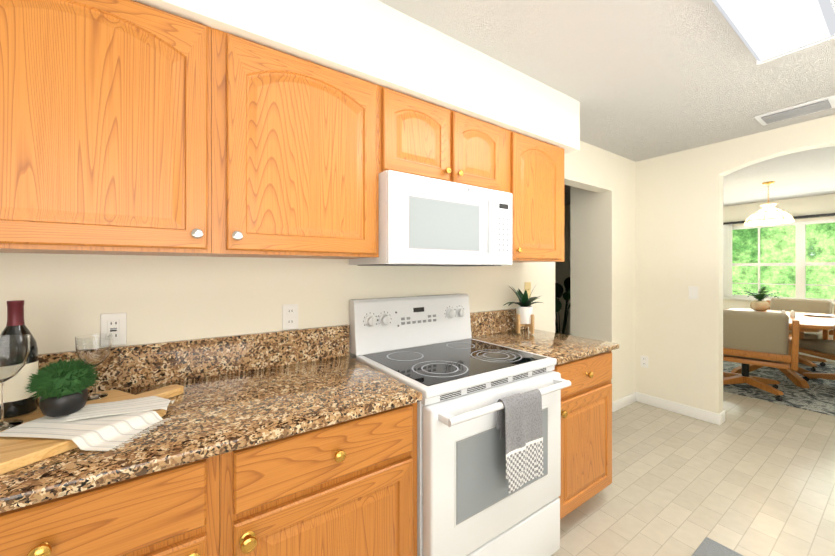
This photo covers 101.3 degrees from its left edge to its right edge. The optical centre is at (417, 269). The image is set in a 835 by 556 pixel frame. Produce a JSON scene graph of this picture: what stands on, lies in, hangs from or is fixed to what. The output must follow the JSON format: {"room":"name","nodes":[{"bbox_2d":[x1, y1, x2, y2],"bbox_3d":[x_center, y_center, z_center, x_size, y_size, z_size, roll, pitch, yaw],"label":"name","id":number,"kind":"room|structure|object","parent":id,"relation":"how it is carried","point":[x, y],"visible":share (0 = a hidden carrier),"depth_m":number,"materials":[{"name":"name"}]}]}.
{"room":"kitchen","nodes":[
{"label":"kitchen","id":0,"kind":"room"},
{"bbox_2d":[0,141,635,401],"bbox_3d":[-0.446,0.118,1.908,6.452,2.440,0.416,0,0,-35],"label":"wall","id":1,"kind":"structure","parent":0,"point":[67,298],"depth_m":1.62,"materials":[{"name":"beige paint"}]},
{"bbox_2d":[0,0,210,255],"bbox_3d":[-0.995,-0.419,1.047,0.609,0.731,0.376,0,0,-35],"label":"upper cabinet","id":2,"kind":"object","parent":1,"relation":"attached to","point":[105,127],"visible":1,"depth_m":0.95,"materials":[{"name":"brown wood"}]},
{"bbox_2d":[100,313,126,345],"bbox_3d":[-1.077,0.211,1.214,0.070,0.115,0.010,0,0,-35],"label":"outlet","id":3,"kind":"object","parent":1,"relation":"attached to","point":[115,324],"visible":0.85,"depth_m":1.22,"materials":[{"name":"white plastic"}]},
{"bbox_2d":[282,304,297,329],"bbox_3d":[-0.579,0.214,1.559,0.070,0.115,0.008,0,0,-35],"label":"electrical outlet","id":4,"kind":"object","parent":1,"relation":"attached to","point":[289,316],"visible":1,"depth_m":1.56,"materials":[{"name":"white plastic"}]},
{"bbox_2d":[206,28,378,258],"bbox_3d":[-0.493,-0.419,1.393,0.609,0.731,0.376,0,0,-35],"label":"upper cabinet","id":5,"kind":"object","parent":1,"relation":"attached to","point":[294,156],"visible":1,"depth_m":1.23,"materials":[{"name":"brown wood"}]},
{"bbox_2d":[379,85,501,190],"bbox_3d":[0.072,-0.600,1.781,0.759,0.371,0.376,0,0,-35],"label":"upper cabinet","id":6,"kind":"object","parent":1,"relation":"attached to","point":[417,136],"visible":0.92,"depth_m":1.61,"materials":[{"name":"brown wood"}]},
{"bbox_2d":[349,170,511,265],"bbox_3d":[0.088,-0.215,1.758,0.756,0.389,0.433,0,0,-35],"label":"microwave","id":7,"kind":"object","parent":6,"relation":"attached to","point":[425,221],"visible":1,"depth_m":1.54,"materials":[{"name":"white plastic"},{"name":"grey glass"},{"name":"dark plastic"}]},
{"bbox_2d":[525,282,530,297],"bbox_3d":[0.813,0.148,2.512,0.070,0.115,0.016,0,0,-35],"label":"light switch","id":8,"kind":"object","parent":1,"relation":"attached to","point":[528,287],"visible":0.88,"depth_m":2.52,"materials":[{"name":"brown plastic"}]},
{"bbox_2d":[501,127,563,261],"bbox_3d":[0.632,-0.420,2.167,0.599,0.731,0.376,0,0,-35],"label":"upper cabinet","id":9,"kind":"object","parent":1,"relation":"attached to","point":[533,176],"visible":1,"depth_m":2.02,"materials":[{"name":"brown wood"}]},
{"bbox_2d":[612,392,635,411],"bbox_3d":[2.028,1.290,3.351,0.476,0.095,0.012,0,0,-35],"label":"baseboard","id":10,"kind":"structure","parent":1,"relation":"attached to","point":[627,400],"depth_m":3.33,"materials":[{"name":"white wood"}]},
{"bbox_2d":[556,205,569,334],"bbox_3d":[2.829,0.117,5.501,0.120,2.440,1.280,0,0,-35],"label":"wall","id":11,"kind":"structure","parent":0,"point":[562,271],"depth_m":5.84,"materials":[{"name":"black paint"}]},
{"bbox_2d":[378,0,834,206],"bbox_3d":[1.749,-1.127,2.377,10.600,0.050,6.100,0,0,-35],"label":"ceiling","id":12,"kind":"structure","parent":0,"point":[639,80],"depth_m":1.90,"materials":[{"name":"white paint"}]},
{"bbox_2d":[133,0,579,153],"bbox_3d":[-0.961,-0.944,1.076,4.660,0.315,0.370,0,0,-35],"label":"soffit","id":13,"kind":"structure","parent":12,"relation":"attached to","point":[377,42],"depth_m":1.46,"materials":[{"name":"white paint"}]},
{"bbox_2d":[744,181,794,225],"bbox_3d":[4.422,-0.839,4.315,0.458,0.526,0.458,0,0,-35],"label":"pendant lamp","id":14,"kind":"object","parent":12,"relation":"hanging from","point":[768,214],"visible":1,"depth_m":4.24,"materials":[{"name":"white glass"}]},
{"bbox_2d":[712,0,834,64],"bbox_3d":[1.257,-1.059,1.250,1.230,0.086,0.260,0,0,-35],"label":"fluorescent ceiling light","id":15,"kind":"object","parent":12,"relation":"attached to","point":[767,30],"visible":1,"depth_m":1.42,"materials":[{"name":"white plastic"}]},
{"bbox_2d":[754,95,834,124],"bbox_3d":[2.623,-1.094,2.378,0.260,0.016,0.370,0,0,-35],"label":"ceiling vent","id":16,"kind":"object","parent":12,"relation":"in","point":[810,107],"visible":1,"depth_m":2.35,"materials":[{"name":"white plastic"}]},
{"bbox_2d":[551,361,834,555],"bbox_3d":[1.749,1.363,2.378,10.600,0.050,6.100,0,0,-35],"label":"floor","id":17,"kind":"structure","parent":0,"point":[749,476],"depth_m":2.10,"materials":[{"name":"tile"}]},
{"bbox_2d":[0,455,219,555],"bbox_3d":[-0.911,0.896,0.926,0.609,0.884,0.670,0,0,-35],"label":"base cabinet","id":18,"kind":"object","parent":17,"relation":"on","point":[174,511],"visible":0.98,"depth_m":0.75,"materials":[{"name":"brown wood"}]},
{"bbox_2d":[0,325,421,512],"bbox_3d":[-0.918,0.363,0.932,1.826,0.180,0.653,0,0,-35],"label":"countertop","id":19,"kind":"structure","parent":18,"relation":"on","point":[244,391],"depth_m":1.14,"materials":[{"name":"stone"}]},
{"bbox_2d":[0,384,183,474],"bbox_3d":[-0.954,0.410,0.908,0.350,0.024,0.618,0,0,25],"label":"cutting board","id":20,"kind":"object","parent":19,"relation":"on","point":[17,452],"visible":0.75,"depth_m":0.80,"materials":[{"name":"brown wood"}]},
{"bbox_2d":[0,334,30,430],"bbox_3d":[-1.058,0.285,0.870,0.101,0.225,0.101,0,0,-35],"label":"wine glass","id":21,"kind":"object","parent":20,"relation":"on","point":[14,350],"visible":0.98,"depth_m":0.87,"materials":[{"name":"clear glass"}]},
{"bbox_2d":[0,300,37,417],"bbox_3d":[-1.112,0.241,0.948,0.084,0.313,0.084,0,0,-35],"label":"wine bottle","id":22,"kind":"object","parent":20,"relation":"on","point":[17,401],"visible":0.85,"depth_m":0.93,"materials":[{"name":"black glass"}]},
{"bbox_2d":[0,396,174,450],"bbox_3d":[-0.843,0.403,0.883,0.351,0.034,0.316,0,0,-35],"label":"dish towel","id":23,"kind":"object","parent":20,"relation":"on","point":[107,426],"visible":0.98,"depth_m":0.88,"materials":[{"name":"fabric"}]},
{"bbox_2d":[24,357,98,416],"bbox_3d":[-0.959,0.313,0.932,0.149,0.148,0.150,0,0,-35],"label":"plant","id":24,"kind":"object","parent":23,"relation":"on","point":[60,388],"visible":1,"depth_m":0.90,"materials":[{"name":"green plant"}]},
{"bbox_2d":[75,333,112,400],"bbox_3d":[-1.012,0.302,1.072,0.086,0.191,0.086,0,0,-35],"label":"wine glass","id":25,"kind":"object","parent":20,"relation":"on","point":[94,349],"visible":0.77,"depth_m":1.05,"materials":[{"name":"clear glass"}]},
{"bbox_2d":[220,402,416,555],"bbox_3d":[-0.411,0.896,1.271,0.605,0.884,0.670,0,0,-35],"label":"base cabinet","id":26,"kind":"object","parent":17,"relation":"on","point":[347,488],"visible":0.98,"depth_m":1.01,"materials":[{"name":"brown wood"}]},
{"bbox_2d":[350,294,570,555],"bbox_3d":[0.182,0.743,1.621,0.758,1.190,0.746,0,0,-35],"label":"stove","id":27,"kind":"object","parent":17,"relation":"on","point":[468,504],"visible":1,"depth_m":1.40,"materials":[{"name":"white metal"}]},
{"bbox_2d":[497,389,542,492],"bbox_3d":[0.402,0.652,1.328,0.224,0.343,0.048,0,0,-35],"label":"hanging towel","id":28,"kind":"object","parent":27,"relation":"hanging from","point":[519,420],"visible":0.98,"depth_m":1.30,"materials":[{"name":"fabric"}]},
{"bbox_2d":[555,277,569,333],"bbox_3d":[2.108,0.687,4.930,0.848,1.298,0.913,0,0,-35],"label":"plant","id":29,"kind":"object","parent":17,"relation":"on","point":[559,293],"visible":0.27,"depth_m":4.87,"materials":[{"name":"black plant"}]},
{"bbox_2d":[552,351,611,518],"bbox_3d":[0.717,0.896,2.047,0.595,0.884,0.670,0,0,-35],"label":"base cabinet","id":30,"kind":"object","parent":17,"relation":"on","point":[586,435],"visible":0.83,"depth_m":1.79,"materials":[{"name":"brown wood"}]},
{"bbox_2d":[469,308,618,364],"bbox_3d":[0.722,0.363,2.061,0.621,0.180,0.653,0,0,-35],"label":"countertop","id":31,"kind":"structure","parent":30,"relation":"on","point":[497,327],"depth_m":2.08,"materials":[{"name":"stone"}]},
{"bbox_2d":[503,287,541,333],"bbox_3d":[0.718,0.254,2.312,0.364,0.336,0.272,0,0,-35],"label":"potted plant","id":32,"kind":"object","parent":31,"relation":"on","point":[524,315],"visible":1,"depth_m":2.27,"materials":[{"name":"green plant"}]},
{"bbox_2d":[692,537,742,555],"bbox_3d":[1.243,1.333,1.188,0.916,0.008,0.633,0,0,-35],"label":"floor mat","id":33,"kind":"object","parent":17,"relation":"on","point":[708,547],"visible":1,"depth_m":1.62,"materials":[{"name":"grey fabric"}]},
{"bbox_2d":[723,361,834,415],"bbox_3d":[4.734,1.332,4.100,2.630,0.008,2.850,0,0,-35],"label":"rug","id":34,"kind":"object","parent":17,"relation":"on","point":[818,395],"visible":0.28,"depth_m":3.77,"materials":[{"name":"grey fabric"}]},
{"bbox_2d":[723,309,799,400],"bbox_3d":[3.593,0.875,3.750,0.740,0.905,0.777,0,0,43],"label":"dining chair","id":35,"kind":"object","parent":34,"relation":"on","point":[767,339],"visible":0.69,"depth_m":3.48,"materials":[{"name":"beige fabric"}]},
{"bbox_2d":[726,308,834,387],"bbox_3d":[4.435,0.947,4.270,1.530,0.762,1.070,0,0,-35],"label":"dining table","id":36,"kind":"object","parent":34,"relation":"on","point":[808,323],"visible":0.4,"depth_m":3.95,"materials":[{"name":"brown wood"}]},
{"bbox_2d":[729,309,754,310],"bbox_3d":[4.439,0.557,4.679,0.268,0.016,0.268,0,0,10],"label":"plate","id":37,"kind":"object","parent":36,"relation":"on","point":[729,309],"depth_m":4.75,"materials":[{"name":"white ceramic"}]},
{"bbox_2d":[733,287,781,310],"bbox_3d":[4.727,0.393,4.754,0.514,0.344,0.513,0,0,-35],"label":"potted plant","id":38,"kind":"object","parent":36,"relation":"on","point":[759,304],"visible":1,"depth_m":4.69,"materials":[{"name":"ceramic"}]},
{"bbox_2d":[790,310,794,317],"bbox_3d":[4.473,0.524,4.083,0.045,0.083,0.045,0,0,43],"label":"shaker","id":39,"kind":"object","parent":36,"relation":"on","point":[792,313],"depth_m":4.07,"materials":[{"name":"white ceramic"}]},
{"bbox_2d":[803,313,834,316],"bbox_3d":[4.926,0.557,4.201,0.268,0.016,0.268,0,0,10],"label":"plate","id":40,"kind":"object","parent":36,"relation":"on","point":[820,315],"depth_m":4.22,"materials":[{"name":"white ceramic"}]},
{"bbox_2d":[766,298,834,371],"bbox_3d":[5.317,0.875,4.841,0.777,0.905,0.740,0,0,-31],"label":"dining chair","id":41,"kind":"object","parent":34,"relation":"on","point":[807,305],"visible":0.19,"depth_m":4.78,"materials":[{"name":"beige fabric"}]},
{"bbox_2d":[799,328,834,380],"bbox_3d":[4.915,0.875,3.805,0.777,0.905,0.740,0,0,7],"label":"dining chair","id":42,"kind":"object","parent":34,"relation":"on","point":[821,348],"visible":0.67,"depth_m":3.95,"materials":[{"name":"brown wood"}]},
{"bbox_2d":[636,115,834,413],"bbox_3d":[3.105,0.118,2.334,0.120,2.440,4.250,0,0,-35],"label":"wall","id":43,"kind":"structure","parent":0,"point":[679,244],"depth_m":3.14,"materials":[{"name":"beige paint"}]},
{"bbox_2d":[641,355,647,367],"bbox_3d":[2.273,0.919,3.430,0.008,0.115,0.070,0,0,-35],"label":"electrical outlet","id":44,"kind":"object","parent":43,"relation":"attached to","point":[644,361],"visible":1,"depth_m":3.43,"materials":[{"name":"white plastic"}]},
{"bbox_2d":[636,392,719,424],"bbox_3d":[2.415,1.290,3.220,0.012,0.095,0.668,0,0,-35],"label":"baseboard","id":45,"kind":"structure","parent":43,"relation":"attached to","point":[697,413],"depth_m":3.18,"materials":[{"name":"white wood"}]},
{"bbox_2d":[689,286,697,298],"bbox_3d":[2.495,0.207,3.099,0.016,0.115,0.070,0,0,-35],"label":"light switch","id":46,"kind":"object","parent":43,"relation":"attached to","point":[693,292],"visible":1,"depth_m":3.10,"materials":[{"name":"white plastic"}]},
{"bbox_2d":[719,411,724,424],"bbox_3d":[2.661,1.290,2.991,0.134,0.095,0.012,0,0,-35],"label":"baseboard","id":47,"kind":"structure","parent":43,"relation":"attached to","point":[722,416],"depth_m":2.98,"materials":[{"name":"white wood"}]},
{"bbox_2d":[723,194,834,339],"bbox_3d":[6.373,0.117,4.585,0.120,2.440,4.250,0,0,-35],"label":"wall","id":48,"kind":"structure","parent":0,"point":[815,205],"depth_m":5.33,"materials":[{"name":"beige paint"}]},
{"bbox_2d":[723,219,834,304],"bbox_3d":[6.200,-0.118,4.775,0.130,1.250,3.060,0,0,-35],"label":"dining room window","id":49,"kind":"structure","parent":48,"relation":"in","point":[801,264],"depth_m":5.27,"materials":[{"name":"white wood"}]},
{"bbox_2d":[723,224,731,296],"bbox_3d":[5.351,-0.164,5.909,0.038,1.240,0.120,0,0,-35],"label":"window blinds","id":50,"kind":"object","parent":49,"relation":"attached to","point":[727,259],"visible":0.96,"depth_m":5.89,"materials":[{"name":"white fabric"}]},
{"bbox_2d":[723,213,834,224],"bbox_3d":[6.175,-0.801,4.696,0.070,0.035,3.500,0,0,-35],"label":"rail","id":51,"kind":"object","parent":48,"relation":"attached to","point":[799,217],"depth_m":5.14,"materials":[{"name":"black metal"}]},
{"bbox_2d":[799,352,834,361],"bbox_3d":[6.352,1.289,4.498,0.012,0.095,4.130,0,0,-35],"label":"baseboard","id":52,"kind":"structure","parent":48,"relation":"attached to","point":[801,353],"depth_m":5.10,"materials":[{"name":"white"}]},
{"label":"outside","id":53,"kind":"structure","parent":0,"visible":0},
{"bbox_2d":[732,223,834,298],"bbox_3d":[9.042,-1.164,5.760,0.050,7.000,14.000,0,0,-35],"label":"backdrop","id":54,"kind":"structure","parent":53,"point":[777,244],"depth_m":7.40,"materials":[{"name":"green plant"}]}
]}

